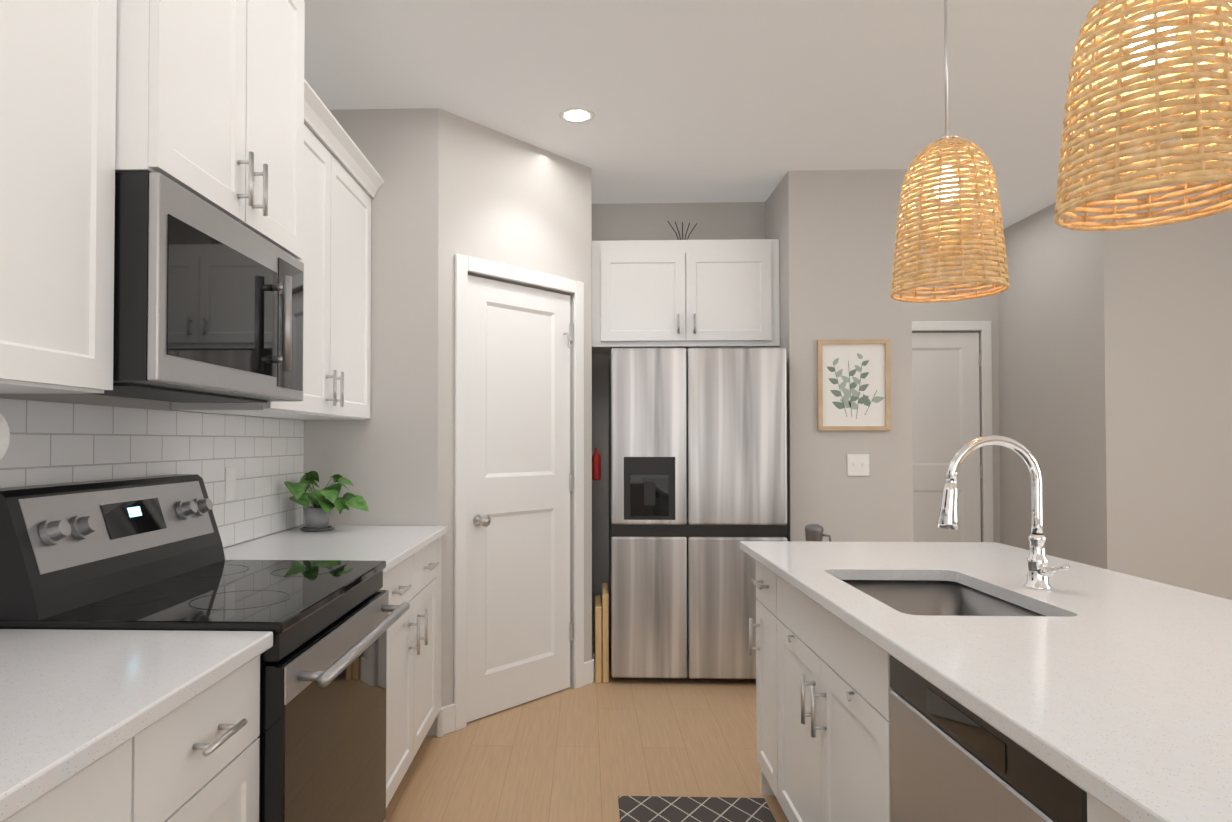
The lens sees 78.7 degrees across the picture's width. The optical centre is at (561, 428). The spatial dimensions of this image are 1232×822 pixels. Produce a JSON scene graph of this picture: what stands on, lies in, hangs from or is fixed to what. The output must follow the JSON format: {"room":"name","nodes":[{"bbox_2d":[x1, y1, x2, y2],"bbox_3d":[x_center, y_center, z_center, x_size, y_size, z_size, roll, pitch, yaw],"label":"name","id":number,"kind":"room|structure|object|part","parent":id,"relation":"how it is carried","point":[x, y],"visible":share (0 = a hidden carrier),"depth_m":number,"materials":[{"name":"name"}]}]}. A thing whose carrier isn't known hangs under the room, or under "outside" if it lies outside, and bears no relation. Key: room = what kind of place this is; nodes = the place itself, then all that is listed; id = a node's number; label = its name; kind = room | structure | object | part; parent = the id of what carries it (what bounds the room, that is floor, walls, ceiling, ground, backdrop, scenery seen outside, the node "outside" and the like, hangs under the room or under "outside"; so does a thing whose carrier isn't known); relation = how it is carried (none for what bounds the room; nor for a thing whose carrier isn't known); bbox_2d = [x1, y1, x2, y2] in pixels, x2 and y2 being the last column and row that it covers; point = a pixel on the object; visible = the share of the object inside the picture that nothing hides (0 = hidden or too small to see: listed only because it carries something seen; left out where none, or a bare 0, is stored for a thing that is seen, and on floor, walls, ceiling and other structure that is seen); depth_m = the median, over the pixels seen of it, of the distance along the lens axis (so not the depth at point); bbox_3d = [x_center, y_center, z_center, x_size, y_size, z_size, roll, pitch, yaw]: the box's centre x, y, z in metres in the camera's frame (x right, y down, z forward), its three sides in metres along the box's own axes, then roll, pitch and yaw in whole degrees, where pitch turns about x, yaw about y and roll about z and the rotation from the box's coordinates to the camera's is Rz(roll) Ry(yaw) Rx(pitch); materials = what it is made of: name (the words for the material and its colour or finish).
{"room":"kitchen","nodes":[
{"label":"kitchen","id":0,"kind":"room"},
{"bbox_2d":[0,393,319,547],"bbox_3d":[-1.300,-0.091,0.203,0.128,2.740,6.420,0,-1,2],"label":"wall","id":1,"kind":"structure","parent":0,"point":[55,438],"depth_m":2.23,"materials":[{"name":"white tile"}]},
{"bbox_2d":[0,0,116,393],"bbox_3d":[-1.044,-0.725,1.280,0.323,1.304,0.408,0,-1,2],"label":"upper cabinet","id":2,"kind":"object","parent":1,"relation":"attached to","point":[57,130],"visible":1,"depth_m":1.29,"materials":[{"name":"white wood"}]},
{"bbox_2d":[0,413,9,459],"bbox_3d":[-1.107,0.001,1.281,0.124,0.146,0.290,0,-1,2],"label":"paper towel holder","id":3,"kind":"object","parent":2,"relation":"attached to","point":[4,436],"visible":1,"depth_m":1.41,"materials":[{"name":"white"}]},
{"bbox_2d":[115,0,308,259],"bbox_3d":[-0.957,-0.936,1.869,0.458,0.863,0.764,0,-1,2],"label":"upper cabinet","id":4,"kind":"object","parent":1,"relation":"attached to","point":[210,102],"visible":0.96,"depth_m":1.75,"materials":[{"name":"white wood"}]},
{"bbox_2d":[86,172,303,402],"bbox_3d":[-0.950,-0.291,1.858,0.445,0.419,0.758,0,-1,2],"label":"microwave","id":5,"kind":"object","parent":4,"relation":"attached to","point":[208,303],"visible":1,"depth_m":1.64,"materials":[{"name":"silver metal"}]},
{"bbox_3d":[-0.748,-0.282,2.005,0.050,0.253,0.024,0,-1,2],"label":"handle","id":6,"kind":"part","parent":5,"relation":"part of","materials":[{"name":"silver metal"}]},
{"bbox_3d":[-0.769,-0.290,2.129,0.002,0.353,0.175,0,-1,2],"label":"panel","id":7,"kind":"part","parent":5,"relation":"part of","materials":[{"name":"black glass"}]},
{"bbox_3d":[-0.801,-0.902,1.672,0.024,0.776,0.376,0,-1,2],"label":"door","id":8,"kind":"part","parent":4,"relation":"part of","materials":[{"name":"white wood"}]},
{"bbox_3d":[-0.766,-0.606,1.817,0.038,0.130,0.012,0,-1,2],"label":"handle","id":9,"kind":"part","parent":4,"relation":"part of","materials":[{"name":"silver metal"}]},
{"bbox_3d":[-0.763,-0.604,1.897,0.038,0.130,0.012,0,-1,2],"label":"handle","id":10,"kind":"part","parent":4,"relation":"part of","materials":[{"name":"silver metal"}]},
{"bbox_3d":[-0.789,-0.896,2.054,0.024,0.776,0.376,0,-1,2],"label":"door","id":11,"kind":"part","parent":4,"relation":"part of","materials":[{"name":"white wood"}]},
{"bbox_2d":[225,467,235,501],"bbox_3d":[-1.151,0.192,2.605,0.004,0.115,0.070,0,-1,2],"label":"electrical outlet plate","id":12,"kind":"object","parent":1,"relation":"attached to","point":[230,480],"visible":1,"depth_m":2.60,"materials":[{"name":"white plastic"}]},
{"bbox_2d":[171,79,383,419],"bbox_3d":[-0.976,-0.573,2.769,0.358,1.050,1.040,0,-1,2],"label":"upper cabinet","id":13,"kind":"object","parent":1,"relation":"attached to","point":[343,181],"visible":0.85,"depth_m":2.78,"materials":[{"name":"white wood"}]},
{"bbox_3d":[-0.873,-0.540,2.505,0.024,0.963,0.514,0,-1,2],"label":"door","id":14,"kind":"part","parent":13,"relation":"part of","materials":[{"name":"white wood"}]},
{"bbox_3d":[-0.835,-0.149,2.717,0.038,0.130,0.012,0,-1,2],"label":"handle","id":15,"kind":"part","parent":13,"relation":"part of","materials":[{"name":"silver metal"}]},
{"bbox_3d":[-0.832,-0.147,2.797,0.038,0.130,0.012,0,-1,2],"label":"handle","id":16,"kind":"part","parent":13,"relation":"part of","materials":[{"name":"silver metal"}]},
{"bbox_3d":[-0.825,-1.060,2.772,0.056,0.075,1.040,0,-1,2],"label":"crown","id":17,"kind":"part","parent":13,"relation":"part of","materials":[{"name":"white wood"}]},
{"bbox_3d":[-0.856,-0.531,3.025,0.024,0.963,0.514,0,-1,2],"label":"door","id":18,"kind":"part","parent":13,"relation":"part of","materials":[{"name":"white wood"}]},
{"bbox_2d":[438,108,591,706],"bbox_3d":[-0.233,-0.033,3.674,0.120,2.740,1.009,-1,-1,44],"label":"wall","id":19,"kind":"structure","parent":0,"point":[452,195],"depth_m":3.34,"materials":[{"name":"grey paint"}]},
{"bbox_2d":[437,703,454,736],"bbox_3d":[-0.500,1.271,3.265,0.032,0.120,0.100,-1,-1,44],"label":"baseboard","id":20,"kind":"structure","parent":19,"relation":"attached to","point":[449,718],"depth_m":3.27,"materials":[{"name":"white wood"}]},
{"bbox_2d":[454,254,583,730],"bbox_3d":[-0.180,0.281,3.626,0.018,2.112,0.844,-1,-1,44],"label":"door frame","id":21,"kind":"structure","parent":19,"relation":"attached to","point":[460,499],"depth_m":3.37,"materials":[{"name":"white wood"}]},
{"bbox_2d":[467,275,572,721],"bbox_3d":[-0.203,0.316,3.653,0.053,2.027,0.698,-1,-1,44],"label":"pantry door","id":22,"kind":"structure","parent":19,"relation":"in","point":[518,494],"depth_m":3.63,"materials":[{"name":"white wood"}]},
{"bbox_2d":[473,514,490,526],"bbox_3d":[-0.360,0.418,3.415,0.069,0.056,0.056,-1,-1,44],"label":"door knob","id":23,"kind":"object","parent":22,"relation":"attached to","point":[482,521],"depth_m":3.40,"materials":[{"name":"silver metal"}]},
{"bbox_2d":[563,333,571,348],"bbox_3d":[0.033,-0.450,3.843,0.058,0.088,0.008,-1,-1,44],"label":"hook","id":24,"kind":"object","parent":22,"relation":"attached to","point":[568,341],"visible":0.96,"depth_m":3.84,"materials":[{"name":"silver metal"}]},
{"bbox_3d":[0.050,1.046,3.872,0.009,0.090,0.014,-1,-1,44],"label":"pantry door hinge","id":25,"kind":"part","parent":22,"relation":"part of","materials":[{"name":"silver metal"}]},
{"bbox_3d":[0.050,0.276,3.885,0.009,0.090,0.014,-1,-1,44],"label":"pantry door hinge","id":26,"kind":"part","parent":22,"relation":"part of","materials":[{"name":"silver metal"}]},
{"bbox_3d":[0.050,-0.504,3.898,0.009,0.090,0.014,-1,-1,44],"label":"pantry door hinge","id":27,"kind":"part","parent":22,"relation":"part of","materials":[{"name":"silver metal"}]},
{"bbox_2d":[584,660,592,685],"bbox_3d":[0.136,1.282,3.939,0.014,0.120,0.074,-1,-1,44],"label":"baseboard","id":28,"kind":"structure","parent":19,"relation":"attached to","point":[588,672],"depth_m":3.93,"materials":[{"name":"white wood"}]},
{"bbox_2d":[466,119,572,294],"bbox_3d":[-0.228,-1.056,3.708,0.567,0.693,0.585,0,-1,2],"label":"wall","id":29,"kind":"structure","parent":0,"point":[518,214],"depth_m":3.63,"materials":[{"name":"grey paint"}]},
{"bbox_2d":[384,651,788,821],"bbox_3d":[1.962,1.351,1.485,6.560,0.100,9.490,0,-1,2],"label":"floor","id":30,"kind":"structure","parent":0,"point":[593,751],"depth_m":3.04,"materials":[{"name":"brown wood"}]},
{"bbox_2d":[12,729,151,821],"bbox_3d":[-0.919,0.847,0.605,0.618,0.879,0.880,0,-1,2],"label":"base cabinet","id":31,"kind":"object","parent":30,"relation":"on","point":[116,790],"depth_m":0.99,"materials":[{"name":"white wood"}]},
{"bbox_3d":[-0.619,0.499,0.601,0.019,0.155,0.874,0,-1,2],"label":"drawer","id":32,"kind":"part","parent":31,"relation":"part of","materials":[{"name":"white wood"}]},
{"bbox_2d":[148,661,259,821],"bbox_3d":[-0.897,0.857,1.248,0.618,0.879,0.408,0,-1,2],"label":"base cabinet","id":33,"kind":"object","parent":30,"relation":"on","point":[203,761],"depth_m":1.25,"materials":[{"name":"white wood"}]},
{"bbox_2d":[0,629,272,821],"bbox_3d":[-0.926,0.381,0.016,0.643,0.030,2.888,0,-1,2],"label":"countertop","id":34,"kind":"structure","parent":33,"relation":"on","point":[70,700],"depth_m":1.12,"materials":[{"name":"white stone"}]},
{"bbox_3d":[-0.598,0.509,1.244,0.019,0.155,0.401,0,-1,2],"label":"drawer","id":35,"kind":"part","parent":33,"relation":"part of","materials":[{"name":"white wood"}]},
{"bbox_3d":[-0.600,0.882,1.238,0.024,0.580,0.401,0,-1,2],"label":"door","id":36,"kind":"part","parent":33,"relation":"part of","materials":[{"name":"white wood"}]},
{"bbox_3d":[-0.569,0.510,1.243,0.038,0.012,0.130,0,-1,2],"label":"handle","id":37,"kind":"part","parent":33,"relation":"part of","materials":[{"name":"silver metal"}]},
{"bbox_2d":[0,474,409,821],"bbox_3d":[-0.809,0.718,1.837,0.718,1.178,0.758,0,-1,2],"label":"range","id":38,"kind":"object","parent":30,"relation":"on","point":[141,553],"visible":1,"depth_m":1.69,"materials":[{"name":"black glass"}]},
{"bbox_3d":[-1.049,0.214,1.556,0.048,0.055,0.054,0,-1,2],"label":"knob","id":39,"kind":"part","parent":38,"relation":"part of","materials":[{"name":"silver metal"}]},
{"bbox_3d":[-1.046,0.216,1.646,0.048,0.055,0.054,0,-1,2],"label":"knob","id":40,"kind":"part","parent":38,"relation":"part of","materials":[{"name":"silver metal"}]},
{"bbox_3d":[-1.032,0.223,2.066,0.048,0.055,0.054,0,-1,2],"label":"knob","id":41,"kind":"part","parent":38,"relation":"part of","materials":[{"name":"silver metal"}]},
{"bbox_2d":[0,560,385,632],"bbox_3d":[-0.846,0.393,1.843,0.633,0.022,0.758,0,-1,2],"label":"cooktop","id":42,"kind":"object","parent":38,"relation":"in","point":[275,596],"depth_m":1.66,"materials":[{"name":"black glass"}]},
{"bbox_3d":[-1.029,0.224,2.150,0.048,0.055,0.054,0,-1,2],"label":"knob","id":43,"kind":"part","parent":38,"relation":"part of","materials":[{"name":"silver metal"}]},
{"bbox_3d":[-0.549,0.799,1.826,0.047,0.665,0.750,0,-1,2],"label":"door","id":44,"kind":"part","parent":38,"relation":"part of","materials":[{"name":"black glass"}]},
{"bbox_3d":[-0.524,0.505,1.830,0.004,0.073,0.750,0,-1,2],"label":"door trim","id":45,"kind":"part","parent":38,"relation":"part of","materials":[{"name":"silver metal"}]},
{"bbox_3d":[-0.486,0.507,1.829,0.072,0.026,0.678,0,-1,2],"label":"handle","id":46,"kind":"part","parent":38,"relation":"part of","materials":[{"name":"silver metal"}]},
{"bbox_2d":[223,525,447,807],"bbox_3d":[-0.827,0.867,2.740,0.655,0.910,1.040,0,-1,2],"label":"base cabinet","id":47,"kind":"object","parent":30,"relation":"on","point":[411,556],"visible":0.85,"depth_m":2.69,"materials":[{"name":"white wood"}]},
{"bbox_2d":[223,525,447,573],"bbox_3d":[-0.834,0.427,2.748,0.643,0.030,1.040,0,-1,2],"label":"countertop","id":48,"kind":"structure","parent":47,"relation":"on","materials":[{"name":"stone"}]},
{"bbox_2d":[284,471,368,531],"bbox_3d":[-0.949,0.295,3.084,0.322,0.244,0.255,0,-1,2],"label":"potted plant","id":49,"kind":"object","parent":48,"relation":"on","point":[316,515],"visible":1,"depth_m":3.06,"materials":[{"name":"green plant"}]},
{"bbox_3d":[-1.010,0.364,3.098,0.112,0.083,0.112,0,-1,2],"label":"pot","id":50,"kind":"part","parent":49,"relation":"part of","materials":[{"name":"grey ceramic"}]},
{"bbox_3d":[-0.556,0.530,2.473,0.019,0.155,0.507,0,-1,2],"label":"drawer","id":51,"kind":"part","parent":47,"relation":"part of","materials":[{"name":"white wood"}]},
{"bbox_3d":[-0.558,0.902,2.467,0.024,0.580,0.507,0,-1,2],"label":"door","id":52,"kind":"part","parent":47,"relation":"part of","materials":[{"name":"white wood"}]},
{"bbox_3d":[-0.528,0.530,2.472,0.038,0.012,0.130,0,-1,2],"label":"handle","id":53,"kind":"part","parent":47,"relation":"part of","materials":[{"name":"silver metal"}]},
{"bbox_3d":[-0.521,0.736,2.660,0.038,0.130,0.012,0,-1,2],"label":"handle","id":54,"kind":"part","parent":47,"relation":"part of","materials":[{"name":"silver metal"}]},
{"bbox_3d":[-0.517,0.738,2.790,0.038,0.130,0.012,0,-1,2],"label":"handle","id":55,"kind":"part","parent":47,"relation":"part of","materials":[{"name":"silver metal"}]},
{"bbox_3d":[-0.542,0.910,2.938,0.024,0.580,0.424,0,-1,2],"label":"door","id":56,"kind":"part","parent":47,"relation":"part of","materials":[{"name":"white wood"}]},
{"bbox_3d":[-0.540,0.538,2.944,0.019,0.155,0.424,0,-1,2],"label":"drawer","id":57,"kind":"part","parent":47,"relation":"part of","materials":[{"name":"white wood"}]},
{"bbox_3d":[-0.512,0.538,2.943,0.038,0.012,0.130,0,-1,2],"label":"handle","id":58,"kind":"part","parent":47,"relation":"part of","materials":[{"name":"silver metal"}]},
{"bbox_2d":[595,583,608,682],"bbox_3d":[0.219,1.109,4.117,0.071,0.469,0.315,0,-1,2],"label":"cutting boards","id":59,"kind":"object","parent":30,"relation":"on","point":[602,638],"visible":1,"depth_m":3.96,"materials":[{"name":"brown wood"}]},
{"bbox_2d":[618,796,775,821],"bbox_3d":[0.440,1.304,2.018,0.520,0.010,1.310,0,-1,2],"label":"floor mat","id":60,"kind":"object","parent":30,"relation":"on","point":[673,809],"visible":0.91,"depth_m":2.58,"materials":[{"name":"grey fabric"}]},
{"bbox_2d":[609,348,786,678],"bbox_3d":[0.732,0.462,4.228,0.920,1.770,0.620,0,-1,2],"label":"fridge","id":61,"kind":"object","parent":30,"relation":"on","point":[697,465],"visible":0.9,"depth_m":3.93,"materials":[{"name":"grey metal"}]},
{"bbox_3d":[0.462,0.937,3.964,0.397,0.740,0.070,0,-1,2],"label":"door","id":62,"kind":"part","parent":61,"relation":"part of","materials":[{"name":"metal"}]},
{"bbox_3d":[0.462,0.038,3.979,0.397,0.932,0.070,0,-1,2],"label":"door","id":63,"kind":"part","parent":61,"relation":"part of","materials":[{"name":"metal"}]},
{"bbox_3d":[0.462,0.312,3.941,0.270,0.330,0.006,0,-1,2],"label":"dispenser frame","id":64,"kind":"part","parent":61,"relation":"part of","materials":[{"name":"black plastic"}]},
{"bbox_3d":[0.924,0.038,3.964,0.517,0.932,0.070,0,-1,2],"label":"door","id":65,"kind":"part","parent":61,"relation":"part of","materials":[{"name":"metal"}]},
{"bbox_3d":[0.924,0.937,3.949,0.517,0.740,0.070,0,-1,2],"label":"door","id":66,"kind":"part","parent":61,"relation":"part of","materials":[{"name":"metal"}]},
{"bbox_2d":[749,559,1115,821],"bbox_3d":[1.052,0.861,1.458,0.857,0.879,2.518,0,-1,2],"label":"kitchen island","id":67,"kind":"object","parent":30,"relation":"on","point":[844,733],"depth_m":1.66,"materials":[{"name":"white"}]},
{"bbox_3d":[0.682,0.735,2.649,0.038,0.130,0.012,0,-1,2],"label":"handle","id":68,"kind":"part","parent":67,"relation":"part of","materials":[{"name":"silver metal"}]},
{"bbox_3d":[0.679,0.532,2.568,0.038,0.012,0.130,0,-1,2],"label":"handle","id":69,"kind":"part","parent":67,"relation":"part of","materials":[{"name":"silver metal"}]},
{"bbox_3d":[0.708,0.531,2.567,0.019,0.155,0.294,0,-1,2],"label":"drawer","id":70,"kind":"part","parent":67,"relation":"part of","materials":[{"name":"white wood"}]},
{"bbox_3d":[0.710,0.904,2.561,0.024,0.580,0.294,0,-1,2],"label":"door","id":71,"kind":"part","parent":67,"relation":"part of","materials":[{"name":"white wood"}]},
{"bbox_3d":[0.698,0.898,2.185,0.024,0.580,0.446,0,-1,2],"label":"door","id":72,"kind":"part","parent":67,"relation":"part of","materials":[{"name":"white wood"}]},
{"bbox_3d":[0.661,0.725,2.010,0.038,0.130,0.012,0,-1,2],"label":"handle","id":73,"kind":"part","parent":67,"relation":"part of","materials":[{"name":"silver metal"}]},
{"bbox_3d":[0.658,0.723,1.920,0.038,0.130,0.012,0,-1,2],"label":"handle","id":74,"kind":"part","parent":67,"relation":"part of","materials":[{"name":"silver metal"}]},
{"bbox_3d":[0.688,0.521,1.967,0.019,0.155,0.894,0,-1,2],"label":"drawer","id":75,"kind":"part","parent":67,"relation":"part of","materials":[{"name":"white wood"}]},
{"bbox_3d":[0.682,0.890,1.737,0.024,0.580,0.446,0,-1,2],"label":"door","id":76,"kind":"part","parent":67,"relation":"part of","materials":[{"name":"white wood"}]},
{"bbox_2d":[740,541,1231,821],"bbox_3d":[1.075,0.405,1.448,0.930,0.030,2.584,0,-1,2],"label":"island countertop","id":77,"kind":"structure","parent":67,"relation":"on","point":[1124,694],"depth_m":1.25,"materials":[{"name":"white stone"}]},
{"bbox_2d":[836,575,1059,614],"bbox_3d":[0.919,0.523,1.854,0.430,0.217,0.630,0,-1,2],"label":"sink","id":78,"kind":"object","parent":77,"relation":"in","point":[910,594],"depth_m":2.14,"materials":[{"name":"silver metal"}]},
{"bbox_2d":[938,435,1071,590],"bbox_3d":[1.082,0.206,1.846,0.273,0.382,0.128,0,-1,2],"label":"faucet","id":79,"kind":"object","parent":77,"relation":"on","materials":[{"name":"silver metal"}]},
{"bbox_2d":[890,655,1086,821],"bbox_3d":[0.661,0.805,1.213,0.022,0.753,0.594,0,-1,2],"label":"dishwasher","id":80,"kind":"object","parent":67,"relation":"in","point":[948,764],"depth_m":1.24,"materials":[{"name":"silver metal"}]},
{"bbox_3d":[0.640,0.498,0.568,0.019,0.155,0.694,0,-1,2],"label":"drawer","id":81,"kind":"part","parent":67,"relation":"part of","materials":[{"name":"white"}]},
{"bbox_3d":[1.315,1.007,3.649,0.270,0.660,0.290,0,-1,2],"label":"trash bin","id":82,"kind":"object","parent":30,"relation":"on","visible":0},
{"bbox_2d":[805,524,831,541],"bbox_3d":[1.252,0.570,3.649,0.131,0.212,0.086,0,-1,2],"label":"tumbler","id":83,"kind":"object","parent":82,"relation":"on","point":[813,532],"visible":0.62,"depth_m":3.62,"materials":[{"name":"grey"}]},
{"bbox_2d":[592,202,764,650],"bbox_3d":[0.715,-0.017,4.637,1.305,2.740,0.120,0,-1,2],"label":"wall","id":84,"kind":"structure","parent":0,"point":[720,220],"depth_m":4.59,"materials":[{"name":"grey paint"}]},
{"bbox_2d":[592,221,779,353],"bbox_3d":[0.706,-0.852,4.391,1.059,0.772,0.394,0,-1,2],"label":"upper cabinet","id":85,"kind":"object","parent":84,"relation":"attached to","point":[685,293],"visible":1,"depth_m":4.24,"materials":[{"name":"white wood"}]},
{"bbox_3d":[0.460,-0.748,4.250,0.476,0.500,0.024,0,-1,2],"label":"door","id":86,"kind":"part","parent":85,"relation":"part of","materials":[{"name":"white wood"}]},
{"bbox_3d":[0.655,-0.589,4.210,0.012,0.110,0.038,0,-1,2],"label":"handle","id":87,"kind":"part","parent":85,"relation":"part of","materials":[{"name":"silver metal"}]},
{"bbox_3d":[0.745,-0.589,4.207,0.012,0.110,0.038,0,-1,2],"label":"handle","id":88,"kind":"part","parent":85,"relation":"part of","materials":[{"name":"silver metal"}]},
{"bbox_3d":[0.942,-0.748,4.234,0.476,0.500,0.024,0,-1,2],"label":"door","id":89,"kind":"part","parent":85,"relation":"part of","materials":[{"name":"white wood"}]},
{"bbox_2d":[304,0,1231,228],"bbox_3d":[1.962,-1.489,1.532,6.560,0.100,9.490,0,-1,2],"label":"ceiling","id":90,"kind":"structure","parent":0,"point":[700,101],"depth_m":3.03,"materials":[{"name":"white paint"}]},
{"bbox_2d":[559,108,594,123],"bbox_3d":[0.068,-1.412,3.366,0.160,0.016,0.160,0,-1,2],"label":"recessed light","id":91,"kind":"object","parent":90,"relation":"in","point":[576,117],"visible":1,"depth_m":3.37,"materials":[{"name":"white plastic"}]},
{"bbox_2d":[890,0,1009,302],"bbox_3d":[1.092,-0.906,2.127,0.301,1.044,0.301,0,-1,2],"label":"pendant light","id":92,"kind":"object","parent":90,"relation":"hanging from","point":[948,240],"visible":1,"depth_m":2.03,"materials":[{"name":"wicker"}]},
{"bbox_3d":[1.092,-1.122,2.131,0.009,0.574,0.009,0,-1,2],"label":"cord","id":93,"kind":"part","parent":92,"relation":"part of","materials":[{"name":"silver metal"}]},
{"bbox_3d":[1.092,-0.695,2.124,0.066,0.097,0.066,0,-1,2],"label":"bulb","id":94,"kind":"part","parent":92,"relation":"part of","materials":[{"name":"white glass"}]},
{"bbox_2d":[1054,0,1231,230],"bbox_3d":[1.066,-0.918,1.358,0.301,1.044,0.301,0,-1,2],"label":"pendant light","id":95,"kind":"object","parent":90,"relation":"hanging from","point":[1152,36],"visible":1,"depth_m":1.28,"materials":[{"name":"wicker"}]},
{"bbox_3d":[1.066,-0.708,1.355,0.066,0.097,0.066,0,-1,2],"label":"bulb","id":96,"kind":"part","parent":95,"relation":"part of","materials":[{"name":"white glass"}]},
{"bbox_2d":[765,169,913,541],"bbox_3d":[1.561,-0.022,4.283,0.650,2.740,0.530,0,-1,2],"label":"wall block","id":97,"kind":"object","parent":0,"point":[833,232],"visible":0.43,"depth_m":4.03,"materials":[{"name":"grey paint"}]},
{"bbox_2d":[817,339,890,429],"bbox_3d":[1.562,-0.235,4.009,0.378,0.485,0.022,0,-1,2],"label":"picture frame","id":98,"kind":"object","parent":97,"relation":"attached to","point":[853,384],"visible":1,"depth_m":4.01,"materials":[{"name":"white paper"}]},
{"bbox_2d":[827,360,876,418],"bbox_3d":[1.554,-0.211,4.011,0.269,0.313,0.003,0,-1,2],"label":"art","id":99,"kind":"object","parent":98,"relation":"attached to","point":[851,384],"depth_m":4.01,"materials":[{"name":"green paper"}]},
{"bbox_2d":[833,353,883,408],"bbox_3d":[1.591,-0.255,4.010,0.274,0.301,0.001,0,-1,2],"label":"art","id":100,"kind":"object","parent":98,"relation":"attached to","point":[858,378],"depth_m":4.01,"materials":[{"name":"green paper"}]},
{"bbox_2d":[847,454,868,475],"bbox_3d":[1.587,0.193,4.005,0.116,0.116,0.015,0,-1,2],"label":"switch plate","id":101,"kind":"object","parent":97,"relation":"attached to","point":[857,464],"visible":1,"depth_m":4.01,"materials":[{"name":"white plastic"}]},
{"bbox_2d":[911,233,980,332],"bbox_3d":[2.521,-1.030,5.314,0.820,0.690,0.120,0,-1,2],"label":"wall","id":102,"kind":"structure","parent":0,"point":[964,310],"depth_m":5.25,"materials":[{"name":"grey paint"}]},
{"bbox_2d":[912,333,980,541],"bbox_3d":[2.520,0.341,5.264,0.804,2.030,0.043,0,-1,2],"label":"hall door","id":103,"kind":"structure","parent":102,"relation":"in","point":[945,399],"depth_m":5.25,"materials":[{"name":"white wood"}]},
{"bbox_2d":[912,321,992,541],"bbox_3d":[2.551,0.306,5.222,0.885,2.115,0.016,0,-1,2],"label":"door frame","id":104,"kind":"structure","parent":102,"relation":"attached to","point":[986,365],"depth_m":5.21,"materials":[{"name":"white wood"}]},
{"bbox_2d":[974,234,1000,542],"bbox_3d":[2.991,-0.006,5.280,0.120,2.740,0.120,0,-1,2],"label":"wall","id":105,"kind":"structure","parent":0,"point":[989,308],"depth_m":5.23,"materials":[{"name":"grey paint"}]},
{"bbox_2d":[998,178,1129,574],"bbox_3d":[3.092,-0.015,4.742,0.120,2.740,1.190,0,-1,2],"label":"wall","id":106,"kind":"structure","parent":0,"point":[1063,392],"depth_m":4.48,"materials":[{"name":"grey paint"}]},
{"bbox_2d":[1125,181,1231,599],"bbox_3d":[3.464,-0.024,4.194,0.660,2.740,0.120,0,-1,2],"label":"wall","id":107,"kind":"structure","parent":0,"point":[1179,323],"depth_m":4.14,"materials":[{"name":"grey paint"}]},
{"bbox_3d":[0.111,-0.022,4.298,0.120,2.740,0.600,0,-1,2],"label":"wall","id":108,"kind":"structure","parent":0,"visible":0},
{"bbox_2d":[592,631,594,681],"bbox_3d":[0.178,1.288,4.273,0.014,0.120,0.600,0,-1,2],"label":"baseboard","id":109,"kind":"structure","parent":108,"relation":"attached to","point":[593,655],"depth_m":4.09,"materials":[{"name":"white"}]},
{"bbox_2d":[592,448,600,479],"bbox_3d":[0.196,0.196,4.211,0.048,0.180,0.047,0,-1,2],"label":"fire extinguisher","id":110,"kind":"object","parent":108,"relation":"attached to","point":[596,465],"visible":1,"depth_m":4.19,"materials":[{"name":"red metal"}]}
]}

